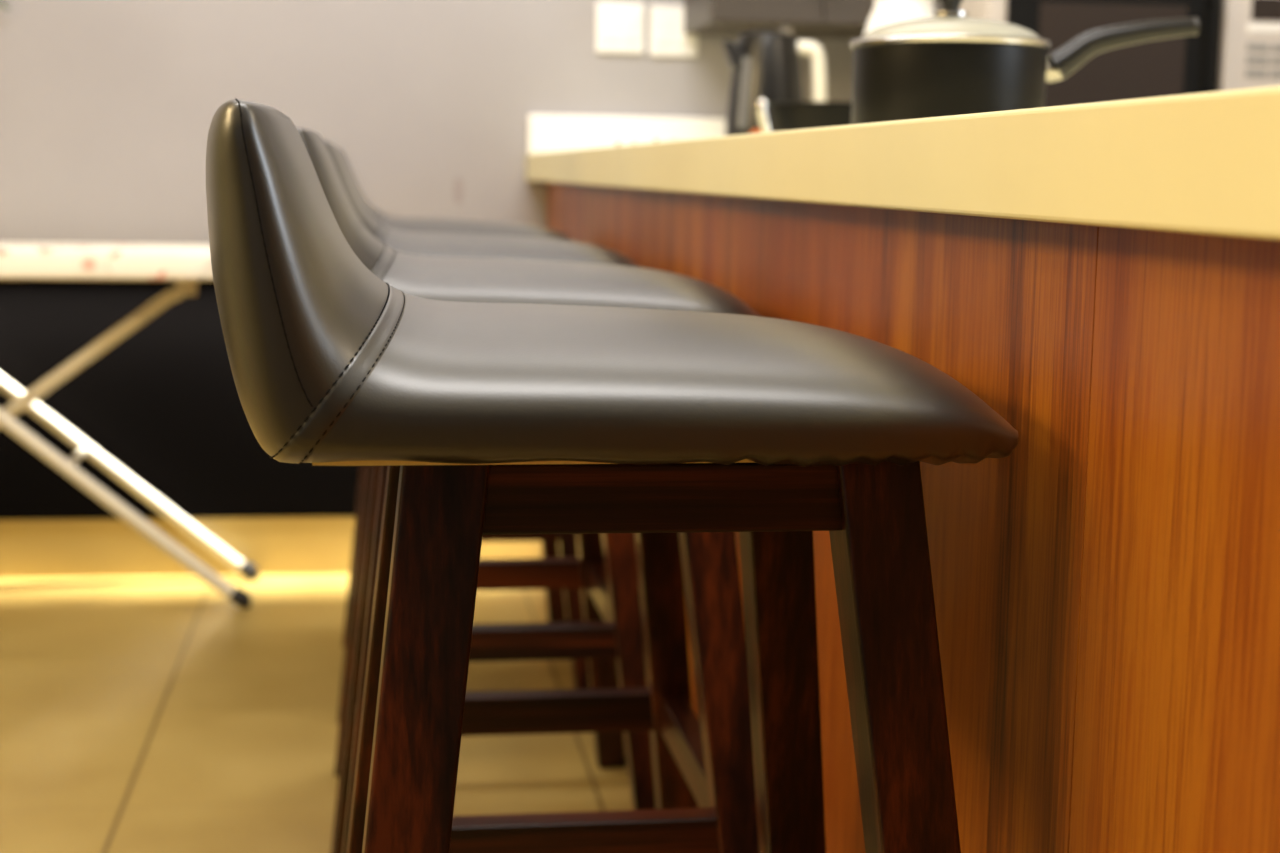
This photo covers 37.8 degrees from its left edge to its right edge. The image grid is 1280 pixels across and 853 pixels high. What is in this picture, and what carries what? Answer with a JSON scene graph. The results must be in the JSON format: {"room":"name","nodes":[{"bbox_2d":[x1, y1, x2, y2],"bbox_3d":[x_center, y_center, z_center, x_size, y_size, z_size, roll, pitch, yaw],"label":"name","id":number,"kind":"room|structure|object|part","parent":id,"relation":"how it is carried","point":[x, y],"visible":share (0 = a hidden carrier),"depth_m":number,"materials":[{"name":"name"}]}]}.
{"room":"kitchen","nodes":[
{"label":"kitchen","id":0,"kind":"room"},
{"bbox_2d":[0,573,632,852],"bbox_3d":[0.172,0.773,0.937,5.600,0.060,6.580,0,8,-8],"label":"floor","id":1,"kind":"structure","parent":0,"point":[139,714],"depth_m":2.90,"materials":[{"name":"beige tile"}]},
{"bbox_2d":[0,242,258,607],"bbox_3d":[-1.431,0.001,3.622,1.390,0.705,0.376,0,8,-8],"label":"ironing board","id":2,"kind":"object","parent":1,"relation":"on","point":[187,264],"visible":0.91,"depth_m":3.62,"materials":[{"name":"metal"}]},
{"bbox_3d":[-1.161,0.028,3.579,0.789,0.653,0.026,0,8,-8],"label":"leg","id":3,"kind":"part","parent":2,"relation":"part of","materials":[{"name":"white paint"}]},
{"bbox_3d":[-1.197,-0.006,3.830,0.789,0.653,0.026,0,8,-8],"label":"leg","id":4,"kind":"part","parent":2,"relation":"part of","materials":[{"name":"white paint"}]},
{"bbox_2d":[337,147,589,722],"bbox_3d":[-0.308,-0.013,3.135,0.448,0.892,0.509,0,8,-8],"label":"bar stool","id":5,"kind":"object","parent":1,"relation":"on","point":[563,605],"visible":0.27,"depth_m":2.97,"materials":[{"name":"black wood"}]},
{"bbox_3d":[-0.418,0.098,2.951,0.119,0.718,0.148,0,8,-8],"label":"leg","id":6,"kind":"part","parent":5,"relation":"part of","materials":[{"name":"red wood"}]},
{"bbox_3d":[-0.468,0.049,3.306,0.060,0.719,0.187,-6,10,-42],"label":"leg","id":7,"kind":"part","parent":5,"relation":"part of","materials":[{"name":"red wood"}]},
{"bbox_3d":[-0.476,-0.365,3.063,0.098,0.180,0.374,0,8,-8],"label":"backrest","id":8,"kind":"part","parent":5,"relation":"part of","materials":[{"name":"black leather"}]},
{"bbox_3d":[-0.290,-0.311,3.097,0.377,0.080,0.374,0,8,-8],"label":"seat","id":9,"kind":"part","parent":5,"relation":"part of","materials":[{"name":"black leather"}]},
{"bbox_3d":[-0.172,0.047,3.348,0.060,0.719,0.187,5,9,26],"label":"leg","id":10,"kind":"part","parent":5,"relation":"part of","materials":[{"name":"red wood"}]},
{"bbox_3d":[-0.121,0.097,2.992,0.060,0.719,0.187,-6,10,-42],"label":"leg","id":11,"kind":"part","parent":5,"relation":"part of","materials":[{"name":"red wood"}]},
{"bbox_2d":[324,140,655,852],"bbox_3d":[-0.205,0.086,2.419,0.448,0.892,0.509,0,8,-8],"label":"bar stool","id":12,"kind":"object","parent":1,"relation":"on","point":[605,570],"visible":0.32,"depth_m":2.26,"materials":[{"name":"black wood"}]},
{"bbox_3d":[-0.365,0.147,2.590,0.060,0.719,0.187,-6,10,-42],"label":"leg","id":13,"kind":"part","parent":12,"relation":"part of","materials":[{"name":"red wood"}]},
{"bbox_3d":[-0.373,-0.266,2.347,0.098,0.180,0.374,0,8,-8],"label":"backrest","id":14,"kind":"part","parent":12,"relation":"part of","materials":[{"name":"black leather"}]},
{"bbox_3d":[-0.316,0.197,2.235,0.119,0.718,0.148,0,8,-8],"label":"leg","id":15,"kind":"part","parent":12,"relation":"part of","materials":[{"name":"red wood"}]},
{"bbox_3d":[-0.188,-0.212,2.381,0.377,0.080,0.374,0,8,-8],"label":"seat","id":16,"kind":"part","parent":12,"relation":"part of","materials":[{"name":"black leather"}]},
{"bbox_3d":[-0.070,0.146,2.632,0.060,0.719,0.187,5,9,26],"label":"leg","id":17,"kind":"part","parent":12,"relation":"part of","materials":[{"name":"red wood"}]},
{"bbox_3d":[-0.019,0.196,2.276,0.060,0.719,0.187,-6,10,-42],"label":"leg","id":18,"kind":"part","parent":12,"relation":"part of","materials":[{"name":"red wood"}]},
{"bbox_2d":[296,127,760,852],"bbox_3d":[-0.110,0.177,1.754,0.448,0.892,0.509,0,8,-8],"label":"bar stool","id":19,"kind":"object","parent":1,"relation":"on","point":[705,761],"visible":0.35,"depth_m":1.59,"materials":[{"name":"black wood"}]},
{"bbox_3d":[-0.278,-0.174,1.682,0.098,0.180,0.374,0,8,-8],"label":"backrest","id":20,"kind":"part","parent":19,"relation":"part of","materials":[{"name":"black leather"}]},
{"bbox_3d":[-0.270,0.239,1.925,0.060,0.719,0.187,-6,10,-42],"label":"leg","id":21,"kind":"part","parent":19,"relation":"part of","materials":[{"name":"red wood"}]},
{"bbox_3d":[-0.219,0.289,1.569,0.060,0.719,0.187,5,9,26],"label":"leg","id":22,"kind":"part","parent":19,"relation":"part of","materials":[{"name":"red wood"}]},
{"bbox_3d":[-0.092,-0.120,1.716,0.377,0.080,0.374,0,8,-8],"label":"seat","id":23,"kind":"part","parent":19,"relation":"part of","materials":[{"name":"black leather"}]},
{"bbox_3d":[0.025,0.238,1.967,0.060,0.719,0.187,5,9,26],"label":"leg","id":24,"kind":"part","parent":19,"relation":"part of","materials":[{"name":"red wood"}]},
{"bbox_3d":[0.076,0.287,1.611,0.060,0.719,0.187,-6,10,-42],"label":"leg","id":25,"kind":"part","parent":19,"relation":"part of","materials":[{"name":"red wood"}]},
{"bbox_2d":[206,98,1018,852],"bbox_3d":[-0.026,0.260,1.154,0.448,0.892,0.509,0,8,-8],"label":"bar stool","id":26,"kind":"object","parent":1,"relation":"on","point":[483,418],"visible":1,"depth_m":0.96,"materials":[{"name":"black leather"}]},
{"bbox_3d":[-0.194,-0.091,1.081,0.098,0.180,0.374,0,8,-8],"label":"backrest","id":27,"kind":"part","parent":26,"relation":"part of","materials":[{"name":"black leather"}]},
{"bbox_3d":[-0.186,0.322,1.324,0.060,0.719,0.187,-6,10,-42],"label":"leg","id":28,"kind":"part","parent":26,"relation":"part of","materials":[{"name":"red wood"}]},
{"bbox_3d":[-0.135,0.372,0.969,0.060,0.719,0.187,5,9,26],"label":"leg","id":29,"kind":"part","parent":26,"relation":"part of","materials":[{"name":"red wood"}]},
{"bbox_3d":[-0.008,-0.037,1.115,0.377,0.080,0.374,0,8,-8],"label":"seat","id":30,"kind":"part","parent":26,"relation":"part of","materials":[{"name":"black leather"}]},
{"bbox_3d":[0.110,0.321,1.367,0.060,0.719,0.187,5,9,26],"label":"leg","id":31,"kind":"part","parent":26,"relation":"part of","materials":[{"name":"red wood"}]},
{"bbox_3d":[0.161,0.370,1.011,0.060,0.719,0.187,-6,10,-42],"label":"leg","id":32,"kind":"part","parent":26,"relation":"part of","materials":[{"name":"red wood"}]},
{"bbox_2d":[546,182,1279,852],"bbox_3d":[0.452,0.224,1.676,0.634,0.838,4.859,0,8,-8],"label":"bar counter","id":33,"kind":"object","parent":1,"relation":"on","point":[1106,588],"depth_m":0.99,"materials":[{"name":"orange wood"}]},
{"bbox_3d":[-0.086,0.000,3.261,0.020,0.838,1.538,0,8,-8],"label":"panel","id":34,"kind":"part","parent":33,"relation":"part of","materials":[{"name":"orange wood"}]},
{"bbox_3d":[0.130,0.208,1.758,0.020,0.838,1.524,0,8,-8],"label":"panel","id":35,"kind":"part","parent":33,"relation":"part of","materials":[{"name":"orange wood"}]},
{"bbox_2d":[526,86,1279,240],"bbox_3d":[0.468,-0.218,1.607,0.738,0.056,4.879,0,8,-8],"label":"countertop","id":36,"kind":"structure","parent":33,"relation":"on","point":[1206,163],"depth_m":0.94,"materials":[{"name":"beige stone"}]},
{"bbox_2d":[528,115,725,153],"bbox_3d":[-0.014,-0.615,3.960,0.447,0.081,0.020,0,8,-8],"label":"upstand","id":37,"kind":"object","parent":36,"relation":"on","point":[546,133],"visible":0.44,"depth_m":3.94,"materials":[{"name":"white stone"}]},
{"bbox_2d":[615,139,675,145],"bbox_3d":[0.034,-0.389,2.574,0.143,0.010,0.562,0,8,-3],"label":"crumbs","id":38,"kind":"object","parent":36,"relation":"on","point":[656,140],"visible":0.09,"depth_m":2.40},
{"bbox_2d":[750,129,761,133],"bbox_3d":[0.205,-0.486,3.164,0.088,0.037,0.064,0,8,-8],"label":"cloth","id":39,"kind":"object","parent":36,"relation":"on","point":[756,130],"visible":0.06,"depth_m":3.16,"materials":[{"name":"orange fabric"}]},
{"bbox_2d":[722,27,826,135],"bbox_3d":[0.227,-0.604,3.367,0.164,0.227,0.162,-6,10,-39],"label":"electric kettle","id":40,"kind":"object","parent":36,"relation":"on","point":[765,64],"visible":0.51,"depth_m":3.32,"materials":[{"name":"black plastic"}]},
{"bbox_3d":[0.174,-0.663,3.339,0.056,0.050,0.038,0,8,-8],"label":"spout","id":41,"kind":"part","parent":40,"relation":"part of","materials":[{"name":"black plastic"}]},
{"bbox_3d":[0.229,-0.703,3.362,0.106,0.019,0.106,0,8,-8],"label":"lid","id":42,"kind":"part","parent":40,"relation":"part of","materials":[{"name":"black plastic"}]},
{"bbox_3d":[0.309,-0.607,3.360,0.058,0.169,0.023,2,8,8],"label":"handle","id":43,"kind":"part","parent":40,"relation":"part of","materials":[{"name":"beige plastic"}]},
{"bbox_2d":[757,98,851,132],"bbox_3d":[0.300,-0.461,2.875,0.230,0.078,0.230,2,8,8],"label":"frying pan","id":44,"kind":"object","parent":36,"relation":"on","point":[772,116],"visible":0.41,"depth_m":2.78,"materials":[{"name":"black metal"}]},
{"bbox_3d":[0.193,-0.458,2.805,0.042,0.068,0.015,-4,9,-31],"label":"handle","id":45,"kind":"part","parent":44,"relation":"part of","materials":[{"name":"metal"}]},
{"bbox_2d":[864,0,935,34],"bbox_3d":[0.457,-0.599,3.154,0.183,0.281,0.151,0,8,-8],"label":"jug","id":46,"kind":"object","parent":36,"relation":"on","point":[885,12],"visible":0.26,"depth_m":3.09,"materials":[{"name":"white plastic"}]},
{"bbox_2d":[850,0,1199,124],"bbox_3d":[0.386,-0.374,1.900,0.349,0.171,0.201,0,8,-8],"label":"saucepan","id":47,"kind":"object","parent":36,"relation":"on","point":[949,63],"visible":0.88,"depth_m":1.82,"materials":[{"name":"black metal"}]},
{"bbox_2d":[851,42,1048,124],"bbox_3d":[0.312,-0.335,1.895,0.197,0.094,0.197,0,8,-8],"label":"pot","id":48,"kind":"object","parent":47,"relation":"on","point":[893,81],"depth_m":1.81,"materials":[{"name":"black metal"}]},
{"bbox_3d":[0.313,-0.397,1.887,0.183,0.029,0.183,0,8,-8],"label":"lid","id":49,"kind":"part","parent":47,"relation":"part of","materials":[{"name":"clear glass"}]},
{"bbox_3d":[0.313,-0.415,1.884,0.036,0.008,0.036,0,8,-8],"label":"knob plate","id":50,"kind":"part","parent":47,"relation":"part of","materials":[{"name":"metal"}]},
{"bbox_3d":[0.314,-0.438,1.881,0.040,0.040,0.040,0,8,-8],"label":"knob","id":51,"kind":"part","parent":47,"relation":"part of","materials":[{"name":"black plastic"}]},
{"bbox_3d":[0.488,-0.383,1.894,0.150,0.065,0.037,1,8,0],"label":"handle","id":52,"kind":"part","parent":47,"relation":"part of","materials":[{"name":"black plastic"}]},
{"bbox_3d":[0.363,0.433,0.130,0.020,0.838,1.794,0,8,-8],"label":"panel","id":53,"kind":"part","parent":33,"relation":"part of","materials":[{"name":"orange wood"}]},
{"bbox_3d":[1.197,-0.068,3.857,1.140,0.852,0.702,0,8,-8],"label":"base cabinet","id":54,"kind":"object","parent":1,"relation":"on","visible":0},
{"bbox_3d":[1.158,-0.512,3.794,1.230,0.042,0.695,0,8,-8],"label":"countertop","id":55,"kind":"structure","parent":54,"relation":"on","visible":0},
{"bbox_2d":[934,0,1279,106],"bbox_3d":[0.939,-0.685,3.647,0.670,0.335,0.445,0,8,-8],"label":"microwave oven","id":56,"kind":"object","parent":55,"relation":"on","point":[1236,46],"visible":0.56,"depth_m":3.45,"materials":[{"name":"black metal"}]},
{"bbox_3d":[0.963,-0.668,3.482,0.670,0.325,0.021,0,8,-8],"label":"frame","id":57,"kind":"part","parent":56,"relation":"part of","materials":[{"name":"silver metal"}]},
{"bbox_3d":[0.873,-0.665,3.454,0.412,0.317,0.014,0,8,-8],"label":"door","id":58,"kind":"part","parent":56,"relation":"part of","materials":[{"name":"black glass"}]},
{"bbox_3d":[1.059,-0.661,3.459,0.011,0.269,0.036,0,8,-8],"label":"handle","id":59,"kind":"part","parent":56,"relation":"part of","materials":[{"name":"silver metal"}]},
{"bbox_3d":[1.188,-0.667,3.500,0.208,0.317,0.012,0,8,-8],"label":"control panel","id":60,"kind":"part","parent":56,"relation":"part of","materials":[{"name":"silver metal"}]},
{"bbox_2d":[0,0,853,244],"bbox_3d":[-0.263,-0.984,3.936,5.600,2.600,0.100,0,8,-8],"label":"wall","id":61,"kind":"structure","parent":0,"point":[108,108],"depth_m":3.86,"materials":[{"name":"grey paint"}]},
{"bbox_2d":[0,279,360,519],"bbox_3d":[-1.573,-0.069,3.817,2.766,0.531,0.012,0,8,-8],"label":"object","id":62,"kind":"object","parent":61,"relation":"attached to","point":[162,403],"depth_m":3.89,"materials":[{"name":"black"}]},
{"bbox_2d":[0,516,541,577],"bbox_3d":[-1.578,0.256,3.862,2.766,0.124,0.010,0,8,-8],"label":"baseboard","id":63,"kind":"structure","parent":61,"relation":"attached to","point":[276,545],"depth_m":3.94,"materials":[{"name":"beige tile"}]},
{"bbox_2d":[596,2,644,53],"bbox_3d":[-0.041,-0.838,3.929,0.102,0.104,0.014,0,8,-8],"label":"wall switch plate","id":64,"kind":"object","parent":61,"relation":"attached to","point":[619,26],"visible":1,"depth_m":3.92,"materials":[{"name":"white plastic"}]},
{"bbox_2d":[650,5,697,56],"bbox_3d":[0.072,-0.834,3.946,0.102,0.104,0.014,0,8,-8],"label":"wall switch plate","id":65,"kind":"object","parent":61,"relation":"attached to","point":[667,36],"visible":0.84,"depth_m":3.94,"materials":[{"name":"white plastic"}]},
{"bbox_2d":[683,0,874,38],"bbox_3d":[0.341,-1.176,3.750,0.440,0.750,0.381,0,8,-8],"label":"range hood","id":66,"kind":"object","parent":61,"relation":"attached to","point":[844,19],"visible":0.64,"depth_m":3.65,"materials":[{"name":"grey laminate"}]},
{"bbox_3d":[0.253,-1.155,3.587,0.218,0.746,0.019,0,8,-8],"label":"door","id":67,"kind":"part","parent":66,"relation":"part of","materials":[{"name":"grey metal"}]},
{"bbox_3d":[0.471,-1.156,3.619,0.218,0.746,0.019,0,8,-8],"label":"door","id":68,"kind":"part","parent":66,"relation":"part of","materials":[{"name":"grey metal"}]}
]}

